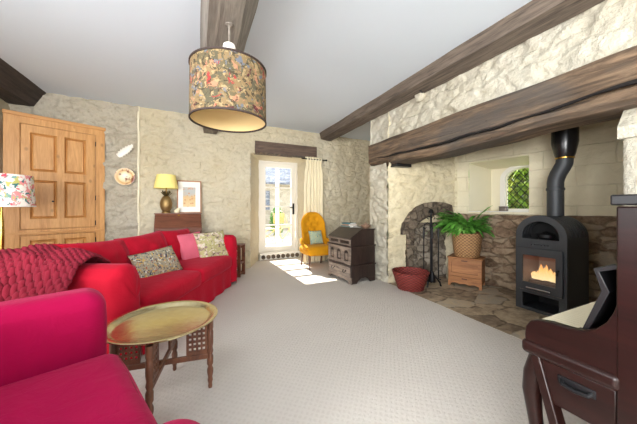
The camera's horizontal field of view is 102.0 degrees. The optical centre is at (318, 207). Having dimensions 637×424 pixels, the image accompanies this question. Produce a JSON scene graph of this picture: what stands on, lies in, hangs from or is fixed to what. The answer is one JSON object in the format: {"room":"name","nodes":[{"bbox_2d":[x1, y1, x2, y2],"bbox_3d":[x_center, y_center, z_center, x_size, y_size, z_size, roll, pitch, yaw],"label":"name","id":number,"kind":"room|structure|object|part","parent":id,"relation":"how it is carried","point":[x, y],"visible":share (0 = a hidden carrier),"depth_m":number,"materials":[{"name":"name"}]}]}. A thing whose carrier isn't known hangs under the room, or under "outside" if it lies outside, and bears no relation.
{"room":"traditional dwelling","nodes":[
{"label":"traditional dwelling","id":0,"kind":"room"},
{"bbox_2d":[0,98,9,172],"bbox_3d":[-2.124,-0.265,-1.003,0.042,2.830,9.950,0,0,-25],"label":"wall","id":1,"kind":"structure","parent":0,"point":[3,105],"depth_m":3.37,"materials":[{"name":"beige paint"}]},
{"bbox_2d":[8,93,369,268],"bbox_3d":[-1.624,-0.215,5.175,6.108,2.930,0.795,0,0,-27],"label":"wall","id":2,"kind":"structure","parent":0,"point":[225,164],"depth_m":4.61,"materials":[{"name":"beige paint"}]},
{"bbox_2d":[114,168,134,184],"bbox_3d":[-3.025,-0.490,4.035,0.264,0.264,0.027,0,0,-27],"label":"wall plate","id":3,"kind":"object","parent":2,"relation":"attached to","point":[120,175],"visible":1,"depth_m":4.03,"materials":[{"name":"beige ceramic"}]},
{"bbox_2d":[116,144,132,156],"bbox_3d":[-3.018,-0.889,4.020,0.221,0.231,0.032,0,0,-29],"label":"wall decoration","id":4,"kind":"object","parent":2,"relation":"attached to","point":[127,149],"visible":1,"depth_m":4.01,"materials":[{"name":"white ceramic"}]},
{"bbox_2d":[137,106,139,235],"bbox_3d":[-2.886,-0.240,4.138,0.043,2.781,0.041,0,0,-25],"label":"trim","id":5,"kind":"structure","parent":2,"relation":"attached to","point":[138,112],"depth_m":4.13,"materials":[{"name":"beige paint"}]},
{"bbox_2d":[258,160,297,252],"bbox_3d":[-0.933,0.020,5.948,0.970,2.260,0.141,0,0,-25],"label":"door","id":6,"kind":"structure","parent":2,"relation":"in","point":[262,165],"depth_m":5.93,"materials":[{"name":"white paint"}]},
{"bbox_2d":[259,250,299,259],"bbox_3d":[-0.904,1.075,5.934,0.930,0.150,0.260,0,0,-25],"label":"stopper","id":7,"kind":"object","parent":2,"relation":"attached to","point":[294,253],"depth_m":5.82,"materials":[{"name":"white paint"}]},
{"bbox_2d":[255,140,316,157],"bbox_3d":[-0.660,-1.180,5.317,1.310,0.250,0.185,0,0,-25],"label":"lintel","id":8,"kind":"object","parent":2,"relation":"attached to","point":[261,147],"visible":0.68,"depth_m":5.22,"materials":[{"name":"brown wood"}]},
{"bbox_2d":[301,157,326,262],"bbox_3d":[-0.097,0.030,5.487,0.595,2.200,0.157,0,0,-25],"label":"curtain","id":9,"kind":"object","parent":2,"relation":"hanging from","point":[313,177],"visible":0.58,"depth_m":5.43,"materials":[{"name":"beige fabric"}]},
{"bbox_2d":[0,0,531,140],"bbox_3d":[0.935,-1.690,0.540,7.050,0.120,10.400,0,0,-25],"label":"ceiling","id":10,"kind":"structure","parent":0,"point":[323,61],"depth_m":2.57,"materials":[{"name":"white paint"}]},
{"bbox_2d":[0,58,45,105],"bbox_3d":[-1.989,-1.531,-0.897,0.459,0.259,9.830,0,0,-25],"label":"ceiling beam","id":11,"kind":"structure","parent":10,"relation":"attached to","point":[15,88],"depth_m":3.23,"materials":[{"name":"black wood"}]},
{"bbox_2d":[200,0,258,134],"bbox_3d":[0.171,-1.490,0.144,0.445,0.336,9.920,0,0,-25],"label":"ceiling beam","id":12,"kind":"structure","parent":10,"relation":"attached to","point":[214,14],"depth_m":1.93,"materials":[{"name":"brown wood"}]},
{"bbox_2d":[188,22,266,132],"bbox_3d":[-0.647,-0.975,1.871,0.530,0.710,0.530,0,0,-25],"label":"lampshade","id":13,"kind":"object","parent":12,"relation":"hanging from","point":[227,84],"visible":1,"depth_m":1.66,"materials":[{"name":"floral printed fabric"},{"name":"gold paper lining"},{"name":"brown trim"}]},
{"bbox_2d":[319,0,605,140],"bbox_3d":[2.227,-1.567,1.133,0.285,0.187,10.000,0,0,-25],"label":"ceiling beam","id":14,"kind":"structure","parent":10,"relation":"attached to","point":[536,17],"depth_m":2.53,"materials":[{"name":"brown wood"}]},
{"bbox_2d":[129,257,589,423],"bbox_3d":[0.822,1.198,0.845,7.000,0.104,10.950,0,0,-25],"label":"floor","id":15,"kind":"structure","parent":0,"point":[293,343],"depth_m":2.00,"materials":[{"name":"carpet"}]},
{"bbox_2d":[2,109,105,248],"bbox_3d":[-3.716,-0.032,3.673,0.492,2.371,0.999,0,0,39],"label":"tall cabinet","id":16,"kind":"object","parent":15,"relation":"on","point":[65,159],"visible":0.61,"depth_m":3.53,"materials":[{"name":"brown wood"}]},
{"bbox_3d":[-3.667,0.675,3.445,0.040,0.510,0.253,0,0,39],"label":"panel","id":17,"kind":"part","parent":16,"relation":"part of","materials":[{"name":"brown wood"}]},
{"bbox_3d":[-3.667,-0.113,3.445,0.040,0.515,0.253,0,0,39],"label":"panel","id":18,"kind":"part","parent":16,"relation":"part of","materials":[{"name":"brown wood"}]},
{"bbox_3d":[-3.667,-0.733,3.445,0.040,0.505,0.253,0,0,39],"label":"panel","id":19,"kind":"part","parent":16,"relation":"part of","materials":[{"name":"brown wood"}]},
{"bbox_3d":[-3.579,-1.194,3.561,0.065,0.047,0.999,0,0,39],"label":"cornice","id":20,"kind":"part","parent":16,"relation":"part of","materials":[{"name":"brown wood"}]},
{"bbox_3d":[-3.561,0.328,3.546,0.016,0.025,0.975,0,0,39],"label":"rail","id":21,"kind":"part","parent":16,"relation":"part of","materials":[{"name":"brown wood"}]},
{"bbox_3d":[-3.562,0.690,3.563,0.032,0.660,0.725,0,0,39],"label":"door","id":22,"kind":"part","parent":16,"relation":"part of","materials":[{"name":"brown wood"}]},
{"bbox_3d":[-3.562,-0.401,3.563,0.032,1.352,0.725,0,0,39],"label":"door","id":23,"kind":"part","parent":16,"relation":"part of","materials":[{"name":"brown wood"}]},
{"bbox_3d":[-3.471,0.675,3.684,0.040,0.510,0.233,0,0,39],"label":"panel","id":24,"kind":"part","parent":16,"relation":"part of","materials":[{"name":"brown wood"}]},
{"bbox_3d":[-3.471,-0.113,3.684,0.040,0.515,0.233,0,0,39],"label":"panel","id":25,"kind":"part","parent":16,"relation":"part of","materials":[{"name":"brown wood"}]},
{"bbox_3d":[-3.471,-0.733,3.684,0.040,0.505,0.233,0,0,39],"label":"panel","id":26,"kind":"part","parent":16,"relation":"part of","materials":[{"name":"brown wood"}]},
{"bbox_2d":[0,288,199,423],"bbox_3d":[-0.955,0.670,0.537,1.334,0.960,1.029,0,0,43],"label":"armchair","id":27,"kind":"object","parent":15,"relation":"on","point":[56,367],"visible":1,"depth_m":0.98,"materials":[{"name":"fabric"}]},
{"bbox_3d":[-1.347,0.750,0.930,0.224,0.742,0.906,0,0,43],"label":"arm","id":28,"kind":"part","parent":27,"relation":"part of","materials":[{"name":"fabric"}]},
{"bbox_2d":[0,354,157,423],"bbox_3d":[-0.892,0.729,0.604,0.893,0.212,0.845,0,0,43],"label":"seat cushion","id":29,"kind":"object","parent":27,"relation":"on","point":[62,388],"depth_m":0.88,"materials":[{"name":"fabric"}]},
{"bbox_3d":[-0.513,0.767,0.197,0.223,0.710,0.905,0,0,43],"label":"arm","id":30,"kind":"part","parent":27,"relation":"part of","materials":[{"name":"fabric"}]},
{"bbox_2d":[52,228,236,359],"bbox_3d":[-1.779,0.709,2.918,0.990,0.870,2.338,0,0,2],"label":"sofa","id":31,"kind":"object","parent":15,"relation":"on","point":[119,281],"visible":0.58,"depth_m":2.42,"materials":[{"name":"red fabric"}]},
{"bbox_2d":[0,243,110,301],"bbox_3d":[-1.975,0.495,1.889,0.795,0.458,0.750,0,0,2],"label":"knitted throw","id":32,"kind":"object","parent":31,"relation":"on","point":[37,269],"visible":0.79,"depth_m":1.71,"materials":[{"name":"red fabric"}]},
{"bbox_2d":[52,240,131,263],"bbox_3d":[-1.986,0.520,2.313,0.334,0.491,0.732,0,0,2],"label":"cushion","id":33,"kind":"object","parent":31,"relation":"on","point":[117,251],"depth_m":2.34,"materials":[{"name":"red fabric"}]},
{"bbox_3d":[-1.805,0.773,1.885,0.957,0.739,0.272,0,0,2],"label":"arm","id":34,"kind":"part","parent":31,"relation":"part of","materials":[{"name":"red fabric"}]},
{"bbox_2d":[114,230,167,254],"bbox_3d":[-1.961,0.520,2.925,0.334,0.478,0.725,0,0,2],"label":"cushion","id":35,"kind":"object","parent":31,"relation":"on","point":[156,240],"depth_m":2.81,"materials":[{"name":"red fabric"}]},
{"bbox_2d":[127,245,182,277],"bbox_3d":[-1.681,0.575,2.694,0.195,0.303,0.520,0,0,19],"label":"cushion","id":36,"kind":"object","parent":31,"relation":"on","point":[163,260],"visible":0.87,"depth_m":2.62,"materials":[{"name":"multicoloured fabric"}]},
{"bbox_2d":[140,270,200,307],"bbox_3d":[-1.679,0.784,2.460,0.746,0.236,0.906,0,0,2],"label":"seat cushion","id":37,"kind":"object","parent":31,"relation":"on","point":[178,285],"depth_m":2.41,"materials":[{"name":"red fabric"}]},
{"bbox_2d":[161,228,190,259],"bbox_3d":[-1.936,0.520,3.537,0.334,0.478,0.725,0,0,2],"label":"cushion","id":38,"kind":"object","parent":31,"relation":"on","point":[170,237],"depth_m":3.32,"materials":[{"name":"red fabric"}]},
{"bbox_2d":[177,231,199,259],"bbox_3d":[-1.737,0.530,3.537,0.196,0.385,0.406,0,0,22],"label":"cushion","id":39,"kind":"object","parent":31,"relation":"on","point":[188,245],"visible":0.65,"depth_m":3.43,"materials":[{"name":"pink fabric"}]},
{"bbox_2d":[179,255,231,283],"bbox_3d":[-1.644,0.786,3.366,0.740,0.235,0.907,0,0,2],"label":"seat cushion","id":40,"kind":"object","parent":31,"relation":"on","point":[213,268],"depth_m":3.23,"materials":[{"name":"red fabric"}]},
{"bbox_2d":[193,230,228,257],"bbox_3d":[-1.519,0.545,3.708,0.211,0.424,0.490,0,0,33],"label":"cushion","id":41,"kind":"object","parent":31,"relation":"on","point":[209,244],"visible":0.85,"depth_m":3.63,"materials":[{"name":"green fabric"}]},
{"bbox_3d":[-1.721,0.773,3.949,0.957,0.743,0.273,0,0,2],"label":"arm","id":42,"kind":"part","parent":31,"relation":"part of","materials":[{"name":"red fabric"}]},
{"bbox_2d":[107,301,217,413],"bbox_3d":[-0.946,0.912,1.579,0.612,0.476,0.612,0,0,-17],"label":"tray table","id":43,"kind":"object","parent":15,"relation":"on","point":[152,325],"visible":0.93,"depth_m":1.56,"materials":[{"name":"gold metal"}]},
{"bbox_3d":[-1.197,0.929,1.504,0.038,0.442,0.037,0,0,-17],"label":"leg","id":44,"kind":"part","parent":43,"relation":"part of","materials":[{"name":"brown wood"}]},
{"bbox_3d":[-1.123,0.830,1.526,0.122,0.192,0.014,0,0,-17],"label":"lattice panel","id":45,"kind":"part","parent":43,"relation":"part of","materials":[{"name":"brown wood"}]},
{"bbox_3d":[-0.870,0.929,1.329,0.038,0.442,0.037,0,0,-17],"label":"leg","id":46,"kind":"part","parent":43,"relation":"part of","materials":[{"name":"brown wood"}]},
{"bbox_3d":[-0.892,0.830,1.402,0.014,0.192,0.122,0,0,-17],"label":"lattice panel","id":47,"kind":"part","parent":43,"relation":"part of","materials":[{"name":"brown wood"}]},
{"bbox_2d":[107,301,217,345],"bbox_3d":[-0.946,0.691,1.579,0.612,0.033,0.612,0,0,-17],"label":"tray","id":48,"kind":"object","parent":43,"relation":"on","point":[150,325],"depth_m":1.56,"materials":[{"name":"gold metal"}]},
{"bbox_3d":[-0.946,0.835,1.579,0.018,0.243,0.500,0,0,-17],"label":"rail","id":49,"kind":"part","parent":43,"relation":"part of","materials":[{"name":"brown wood"}]},
{"bbox_3d":[-0.946,0.835,1.579,0.500,0.251,0.018,0,0,-17],"label":"rail","id":50,"kind":"part","parent":43,"relation":"part of","materials":[{"name":"brown wood"}]},
{"bbox_3d":[-0.999,0.830,1.757,0.014,0.192,0.122,0,0,-17],"label":"lattice panel","id":51,"kind":"part","parent":43,"relation":"part of","materials":[{"name":"brown wood"}]},
{"bbox_3d":[-1.021,0.929,1.831,0.038,0.442,0.037,0,0,-17],"label":"leg","id":52,"kind":"part","parent":43,"relation":"part of","materials":[{"name":"brown wood"}]},
{"bbox_3d":[-0.768,0.830,1.633,0.122,0.192,0.014,0,0,-17],"label":"lattice panel","id":53,"kind":"part","parent":43,"relation":"part of","materials":[{"name":"brown wood"}]},
{"bbox_3d":[-0.695,0.929,1.655,0.038,0.442,0.037,0,0,-17],"label":"leg","id":54,"kind":"part","parent":43,"relation":"part of","materials":[{"name":"brown wood"}]},
{"bbox_2d":[154,213,201,232],"bbox_3d":[-2.281,0.617,4.215,0.690,1.066,0.352,0,0,-27],"label":"writing bureau","id":55,"kind":"object","parent":15,"relation":"on","point":[162,221],"visible":0.37,"depth_m":4.14,"materials":[{"name":"brown wood"}]},
{"bbox_2d":[153,174,177,212],"bbox_3d":[-2.453,-0.224,4.155,0.347,0.616,0.347,0,0,-25],"label":"table lamp","id":56,"kind":"object","parent":55,"relation":"on","point":[162,181],"visible":1,"depth_m":4.08,"materials":[{"name":"gold metal"}]},
{"bbox_3d":[-2.453,-0.423,4.155,0.347,0.218,0.347,0,0,-25],"label":"lamp shade","id":57,"kind":"part","parent":56,"relation":"part of","materials":[{"name":"yellow fabric"}]},
{"bbox_3d":[-2.457,-0.238,4.160,0.150,0.107,0.145,0,0,30],"label":"crown","id":58,"kind":"part","parent":56,"relation":"part of","materials":[{"name":"gold metal"}]},
{"bbox_2d":[177,180,200,212],"bbox_3d":[-2.210,-0.190,4.415,0.376,0.556,0.056,0,0,-27],"label":"framed picture","id":59,"kind":"object","parent":55,"relation":"on","point":[188,192],"visible":0.8,"depth_m":4.42,"materials":[{"name":"white paper"}]},
{"bbox_2d":[183,187,194,206],"bbox_3d":[-2.213,-0.187,4.420,0.200,0.344,0.028,0,0,-27],"label":"print","id":60,"kind":"object","parent":59,"relation":"attached to","point":[188,192],"depth_m":4.42},
{"bbox_2d":[237,243,244,277],"bbox_3d":[-1.483,0.883,4.392,0.410,0.537,0.224,0,0,5],"label":"magazine rack","id":61,"kind":"object","parent":15,"relation":"on","point":[239,245],"visible":0.35,"depth_m":4.27,"materials":[{"name":"brown wood"}]},
{"bbox_3d":[-1.492,0.890,4.292,0.404,0.524,0.020,0,0,5],"label":"panel","id":62,"kind":"part","parent":61,"relation":"part of","materials":[{"name":"brown wood"}]},
{"bbox_3d":[-1.475,0.890,4.491,0.404,0.524,0.020,0,0,5],"label":"panel","id":63,"kind":"part","parent":61,"relation":"part of","materials":[{"name":"brown wood"}]},
{"bbox_2d":[300,212,328,269],"bbox_3d":[-0.045,0.617,5.091,0.659,1.075,0.596,0,0,-26],"label":"chair","id":64,"kind":"object","parent":15,"relation":"on","point":[311,221],"visible":0.73,"depth_m":5.14,"materials":[{"name":"yellow fabric"}]},
{"bbox_3d":[-0.028,0.816,5.060,0.572,0.205,0.522,0,0,-26],"label":"seat","id":65,"kind":"part","parent":64,"relation":"part of","materials":[{"name":"yellow fabric"}]},
{"bbox_3d":[-0.113,0.440,5.230,0.530,0.721,0.282,0,0,-26],"label":"backrest","id":66,"kind":"part","parent":64,"relation":"part of","materials":[{"name":"yellow fabric"}]},
{"bbox_2d":[308,230,323,244],"bbox_3d":[-0.051,0.580,5.105,0.300,0.263,0.137,0,0,-30],"label":"cushion","id":67,"kind":"object","parent":64,"relation":"on","point":[315,236],"visible":1,"depth_m":5.06,"materials":[{"name":"teal fabric"}]},
{"bbox_2d":[327,226,375,284],"bbox_3d":[0.524,0.737,4.254,0.516,0.831,0.670,0,0,-30],"label":"carved bureau","id":68,"kind":"object","parent":15,"relation":"on","point":[351,251],"visible":0.98,"depth_m":4.03,"materials":[{"name":"brown wood"}]},
{"bbox_3d":[0.328,0.975,4.142,0.014,0.150,0.600,0,0,-30],"label":"drawer","id":69,"kind":"part","parent":68,"relation":"part of","materials":[{"name":"brown wood"}]},
{"bbox_3d":[0.425,0.401,4.197,0.253,0.160,0.624,0,0,-30],"label":"slope lid","id":70,"kind":"part","parent":68,"relation":"part of","materials":[{"name":"brown wood"}]},
{"bbox_3d":[0.531,0.876,4.258,0.500,0.023,0.670,0,0,-30],"label":"moulding","id":71,"kind":"part","parent":68,"relation":"part of","materials":[{"name":"brown wood"}]},
{"bbox_3d":[0.533,0.589,4.259,0.495,0.022,0.660,0,0,-30],"label":"moulding","id":72,"kind":"part","parent":68,"relation":"part of","materials":[{"name":"brown wood"}]},
{"bbox_2d":[361,222,370,228],"bbox_3d":[0.757,0.278,4.134,0.164,0.100,0.164,0,0,-30],"label":"lidded bowl","id":73,"kind":"object","parent":68,"relation":"on","point":[364,226],"visible":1,"depth_m":4.08,"materials":[{"name":"ceramic"}]},
{"bbox_2d":[392,266,429,291],"bbox_3d":[1.310,1.019,3.684,0.516,0.264,0.514,0,0,-45],"label":"basket","id":74,"kind":"object","parent":15,"relation":"on","point":[409,279],"visible":1,"depth_m":3.54,"materials":[{"name":"red wicker"}]},
{"bbox_2d":[423,209,441,287],"bbox_3d":[1.671,0.576,3.779,0.257,1.129,0.265,0,0,15],"label":"stand","id":75,"kind":"object","parent":15,"relation":"on","point":[430,210],"visible":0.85,"depth_m":3.77,"materials":[{"name":"black metal"}]},
{"bbox_2d":[423,227,427,280],"bbox_3d":[1.555,0.678,3.811,0.110,0.815,0.032,0,0,15],"label":"shovel","id":76,"kind":"object","parent":75,"relation":"hanging from","point":[423,227],"visible":0.52,"depth_m":3.81,"materials":[{"name":"black metal"}]},
{"bbox_2d":[428,227,435,282],"bbox_3d":[1.625,0.663,3.688,0.100,0.785,0.098,0,0,15],"label":"brush","id":77,"kind":"object","parent":75,"relation":"hanging from","point":[432,279],"visible":1,"depth_m":3.67,"materials":[{"name":"black metal"}]},
{"bbox_2d":[437,227,440,279],"bbox_3d":[1.760,0.663,3.755,0.057,0.784,0.032,0,0,15],"label":"poker","id":78,"kind":"object","parent":75,"relation":"hanging from","point":[438,232],"visible":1,"depth_m":3.75,"materials":[{"name":"black metal"}]},
{"bbox_2d":[447,253,485,289],"bbox_3d":[2.206,0.933,3.845,0.454,0.425,0.358,0,0,39],"label":"box","id":79,"kind":"object","parent":15,"relation":"on","point":[468,271],"visible":0.99,"depth_m":3.71,"materials":[{"name":"brown wood"}]},
{"bbox_2d":[429,206,495,257],"bbox_3d":[2.091,0.341,3.808,0.861,0.761,0.598,0,0,0],"label":"potted fern","id":80,"kind":"object","parent":79,"relation":"on","point":[467,241],"visible":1,"depth_m":3.70,"materials":[{"name":"green plant"}]},
{"bbox_3d":[2.106,0.869,3.724,0.424,0.251,0.020,0,0,39],"label":"panel","id":81,"kind":"part","parent":79,"relation":"part of","materials":[{"name":"brown wood"}]},
{"bbox_3d":[2.106,1.030,3.723,0.418,0.063,0.014,0,0,39],"label":"drawer","id":82,"kind":"part","parent":79,"relation":"part of","materials":[{"name":"brown wood"}]},
{"bbox_3d":[2.210,0.731,3.851,0.454,0.020,0.344,0,0,39],"label":"lid","id":83,"kind":"part","parent":79,"relation":"part of","materials":[{"name":"brown wood"}]},
{"bbox_2d":[516,215,588,315],"bbox_3d":[2.580,0.615,2.881,0.530,1.069,0.470,0,0,-24],"label":"wood stove","id":84,"kind":"object","parent":15,"relation":"on","point":[560,243],"visible":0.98,"depth_m":2.77,"materials":[{"name":"grey paint"}]},
{"bbox_3d":[2.385,0.678,2.796,0.022,0.473,0.418,0,0,-24],"label":"fire door","id":85,"kind":"part","parent":84,"relation":"part of","materials":[{"name":"grey paint"}]},
{"bbox_2d":[529,279,554,287],"bbox_3d":[2.502,0.859,2.853,0.084,0.084,0.274,0,0,-28],"label":"log","id":86,"kind":"object","parent":84,"relation":"on","point":[530,280],"visible":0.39,"depth_m":2.85,"materials":[{"name":"brown wood"}]},
{"bbox_2d":[531,265,554,282],"bbox_3d":[2.537,0.718,2.860,0.105,0.182,0.301,0,0,-24],"label":"flames","id":87,"kind":"object","parent":84,"relation":"in","point":[542,274],"visible":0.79,"depth_m":2.86,"materials":[{"name":"yellow"}]},
{"bbox_2d":[546,127,578,215],"bbox_3d":[2.684,-0.655,2.844,0.226,1.487,0.274,0,0,-24],"label":"flue pipe","id":88,"kind":"object","parent":84,"relation":"on","point":[564,144],"visible":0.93,"depth_m":2.81,"materials":[{"name":"black metal"}]},
{"bbox_2d":[522,194,636,423],"bbox_3d":[1.560,0.561,0.985,1.427,1.201,0.698,0,0,-25],"label":"upright piano","id":89,"kind":"object","parent":15,"relation":"on","point":[581,361],"visible":1,"depth_m":0.83,"materials":[{"name":"red wood"}]},
{"bbox_3d":[0.829,0.852,0.986,0.064,0.618,0.087,0,0,-25],"label":"leg","id":90,"kind":"part","parent":89,"relation":"part of","materials":[{"name":"red wood"}]},
{"bbox_3d":[0.855,0.525,0.888,0.052,0.052,0.260,0,0,-25],"label":"cheek moulding","id":91,"kind":"part","parent":89,"relation":"part of","materials":[{"name":"red wood"}]},
{"bbox_3d":[0.850,0.596,0.855,0.027,0.032,0.096,0,0,-25],"label":"handle","id":92,"kind":"part","parent":89,"relation":"part of","materials":[{"name":"black metal"}]},
{"bbox_3d":[1.604,-0.024,0.867,1.386,0.032,0.447,0,0,-25],"label":"lid","id":93,"kind":"part","parent":89,"relation":"part of","materials":[{"name":"black wood"}]},
{"bbox_3d":[0.993,0.573,0.588,0.035,1.155,0.420,0,0,-25],"label":"panel","id":94,"kind":"part","parent":89,"relation":"part of","materials":[{"name":"red wood"}]},
{"bbox_3d":[-3.163,0.836,2.575,0.500,0.622,0.500,0,0,-25],"label":"table","id":95,"kind":"object","parent":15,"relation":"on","visible":0},
{"bbox_2d":[0,173,35,249],"bbox_3d":[-3.163,0.098,2.575,0.470,0.855,0.470,0,0,-25],"label":"table lamp","id":96,"kind":"object","parent":95,"relation":"on","point":[16,190],"visible":0.82,"depth_m":2.54,"materials":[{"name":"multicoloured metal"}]},
{"bbox_3d":[-3.163,-0.175,2.575,0.470,0.310,0.470,0,0,-25],"label":"lamp shade","id":97,"kind":"part","parent":96,"relation":"part of","materials":[{"name":"multicoloured fabric"}]},
{"bbox_2d":[369,143,370,222],"bbox_3d":[1.596,-0.240,5.630,0.100,2.880,1.700,0,0,-25],"label":"wall","id":98,"kind":"structure","parent":0,"point":[369,143],"depth_m":6.28,"materials":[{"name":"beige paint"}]},
{"bbox_2d":[370,163,388,281],"bbox_3d":[0.972,0.230,4.160,0.072,1.840,0.450,0,0,-25],"label":"wall pier","id":99,"kind":"object","parent":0,"point":[379,216],"visible":0.86,"depth_m":4.12,"materials":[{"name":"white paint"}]},
{"bbox_2d":[387,111,456,282],"bbox_3d":[1.674,-0.150,4.106,1.252,2.800,0.071,0,0,-14],"label":"wall","id":100,"kind":"structure","parent":0,"point":[434,180],"depth_m":4.05,"materials":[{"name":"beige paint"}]},
{"bbox_2d":[388,163,410,167],"bbox_3d":[1.255,-0.650,3.988,0.290,0.050,0.200,0,0,-25],"label":"pad","id":101,"kind":"object","parent":100,"relation":"attached to","point":[397,165],"visible":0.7,"depth_m":3.90,"materials":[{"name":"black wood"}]},
{"bbox_2d":[400,202,453,266],"bbox_3d":[1.728,0.410,4.114,0.960,1.020,0.080,0,0,-14],"label":"trim","id":102,"kind":"structure","parent":100,"relation":"attached to","point":[418,213],"depth_m":4.01,"materials":[{"name":"stone"}]},
{"bbox_2d":[413,222,446,276],"bbox_3d":[1.745,0.500,4.231,1.050,1.300,0.052,0,0,-14],"label":"wall","id":103,"kind":"structure","parent":0,"point":[418,237],"depth_m":4.25,"materials":[{"name":"stone"}]},
{"bbox_2d":[454,157,457,213],"bbox_3d":[2.324,-0.200,4.370,0.220,2.700,0.220,0,0,-14],"label":"wall","id":104,"kind":"structure","parent":0,"point":[455,158],"depth_m":4.24,"materials":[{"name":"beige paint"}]},
{"bbox_2d":[452,232,481,257],"bbox_3d":[2.215,0.545,3.856,0.400,0.352,0.400,0,0,-25],"label":"basket","id":105,"kind":"object","parent":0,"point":[465,245],"depth_m":3.71,"materials":[{"name":"wicker"}]},
{"bbox_2d":[370,0,636,273],"bbox_3d":[3.144,-0.265,0.682,1.218,2.830,8.636,0,0,-25],"label":"wall","id":106,"kind":"structure","parent":0,"point":[609,27],"depth_m":2.26,"materials":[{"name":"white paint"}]},
{"bbox_2d":[415,90,424,101],"bbox_3d":[1.309,-1.454,3.356,0.131,0.124,0.172,0,0,-25],"label":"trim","id":107,"kind":"structure","parent":106,"relation":"attached to","point":[419,97],"depth_m":3.34,"materials":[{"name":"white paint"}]},
{"bbox_2d":[368,46,636,166],"bbox_3d":[1.772,-0.851,2.740,0.378,0.429,3.700,0,0,-25],"label":"lintel","id":108,"kind":"object","parent":106,"relation":"attached to","point":[600,90],"visible":0.99,"depth_m":2.26,"materials":[{"name":"brown wood"}]},
{"bbox_2d":[617,107,636,205],"bbox_3d":[2.521,0.226,1.489,0.645,1.872,0.899,0,0,-25],"label":"stone pillar","id":109,"kind":"structure","parent":106,"relation":"attached to","point":[627,126],"depth_m":1.74,"materials":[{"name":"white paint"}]},
{"bbox_2d":[458,213,616,302],"bbox_3d":[2.957,0.611,3.314,0.131,1.078,2.316,0,0,-36],"label":"stone wall","id":110,"kind":"structure","parent":0,"point":[499,250],"depth_m":3.60,"materials":[{"name":"brown stone"}]},
{"bbox_2d":[469,211,528,213],"bbox_3d":[2.814,0.064,3.907,0.460,0.032,0.825,0,0,-36],"label":"trim","id":111,"kind":"structure","parent":110,"relation":"on","point":[469,211],"depth_m":3.75,"materials":[{"name":"white paint"}]},
{"bbox_2d":[499,206,508,210],"bbox_3d":[2.741,0.011,3.821,0.076,0.072,0.106,0,0,-36],"label":"trinket box","id":112,"kind":"object","parent":111,"relation":"on","point":[501,208],"visible":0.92,"depth_m":3.79,"materials":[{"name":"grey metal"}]},
{"bbox_2d":[457,118,622,215],"bbox_3d":[2.957,-0.700,3.314,0.043,1.700,2.316,0,0,-35],"label":"wall","id":113,"kind":"structure","parent":0,"point":[596,172],"depth_m":3.10,"materials":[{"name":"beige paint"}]},
{"bbox_2d":[469,156,528,210],"bbox_3d":[2.832,-0.324,3.882,0.462,0.773,0.867,0,0,-36],"label":"wall window reveal","id":114,"kind":"structure","parent":113,"relation":"in","point":[479,175],"depth_m":4.14,"materials":[{"name":"beige paint"}]},
{"bbox_2d":[491,165,528,210],"bbox_3d":[3.064,-0.297,3.963,0.100,0.755,0.765,0,0,-36],"label":"window","id":115,"kind":"structure","parent":114,"relation":"attached to","point":[499,177],"depth_m":4.08,"materials":[{"name":"white paint"}]},
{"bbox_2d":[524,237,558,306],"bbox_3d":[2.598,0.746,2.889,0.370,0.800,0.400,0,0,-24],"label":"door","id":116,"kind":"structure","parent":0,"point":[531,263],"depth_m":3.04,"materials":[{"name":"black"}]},
{"label":"outside","id":117,"kind":"structure","parent":0,"visible":0},
{"bbox_3d":[6.021,1.200,6.837,7.350,0.100,8.600,0,0,-25],"label":"ground","id":118,"kind":"structure","parent":117,"visible":0},
{"bbox_2d":[475,155,528,208],"bbox_3d":[4.824,-0.478,6.331,2.253,3.556,3.795,0,0,-25],"label":"bush","id":119,"kind":"object","parent":118,"relation":"on","point":[517,172],"visible":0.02,"depth_m":5.64,"materials":[{"name":"green plant"}]},
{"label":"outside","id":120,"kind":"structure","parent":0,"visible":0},
{"bbox_2d":[266,230,290,246],"bbox_3d":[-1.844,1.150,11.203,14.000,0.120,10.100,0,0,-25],"label":"patio","id":121,"kind":"structure","parent":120,"point":[287,239],"depth_m":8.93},
{"bbox_2d":[250,167,290,230],"bbox_3d":[-2.366,-1.360,14.017,9.000,4.900,3.950,0,0,-25],"label":"stone outbuilding","id":122,"kind":"structure","parent":121,"relation":"on","point":[284,174],"depth_m":12.49,"materials":[{"name":"beige stone"}]},
{"bbox_2d":[266,228,274,241],"bbox_3d":[-1.710,0.875,8.180,0.600,0.450,0.555,0,0,-35],"label":"garden table","id":123,"kind":"object","parent":121,"relation":"on","point":[267,229],"visible":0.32,"depth_m":8.11,"materials":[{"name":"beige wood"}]},
{"bbox_2d":[275,168,278,243],"bbox_3d":[-1.246,-0.055,7.791,0.100,2.290,0.100,0,0,-25],"label":"porch post","id":124,"kind":"object","parent":121,"relation":"on","point":[276,169],"visible":0.86,"depth_m":7.75,"materials":[{"name":"white paint"}]},
{"bbox_2d":[269,207,284,234],"bbox_3d":[-1.640,0.519,10.134,0.605,1.244,0.597,0,0,-25],"label":"bush","id":125,"kind":"object","parent":121,"relation":"on","point":[273,210],"visible":0.22,"depth_m":10.09,"materials":[{"name":"green plant"}]},
{"bbox_2d":[273,213,290,241],"bbox_3d":[-1.202,0.632,8.711,0.470,0.939,0.583,0,0,-45],"label":"folding chair","id":126,"kind":"object","parent":121,"relation":"on","point":[281,215],"visible":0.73,"depth_m":8.81,"materials":[{"name":"beige wood"}]},
{"bbox_3d":[-1.365,0.350,8.875,0.440,0.340,0.040,0,0,-45],"label":"backrest","id":127,"kind":"part","parent":126,"relation":"part of","materials":[{"name":"yellow fabric"}]}
]}

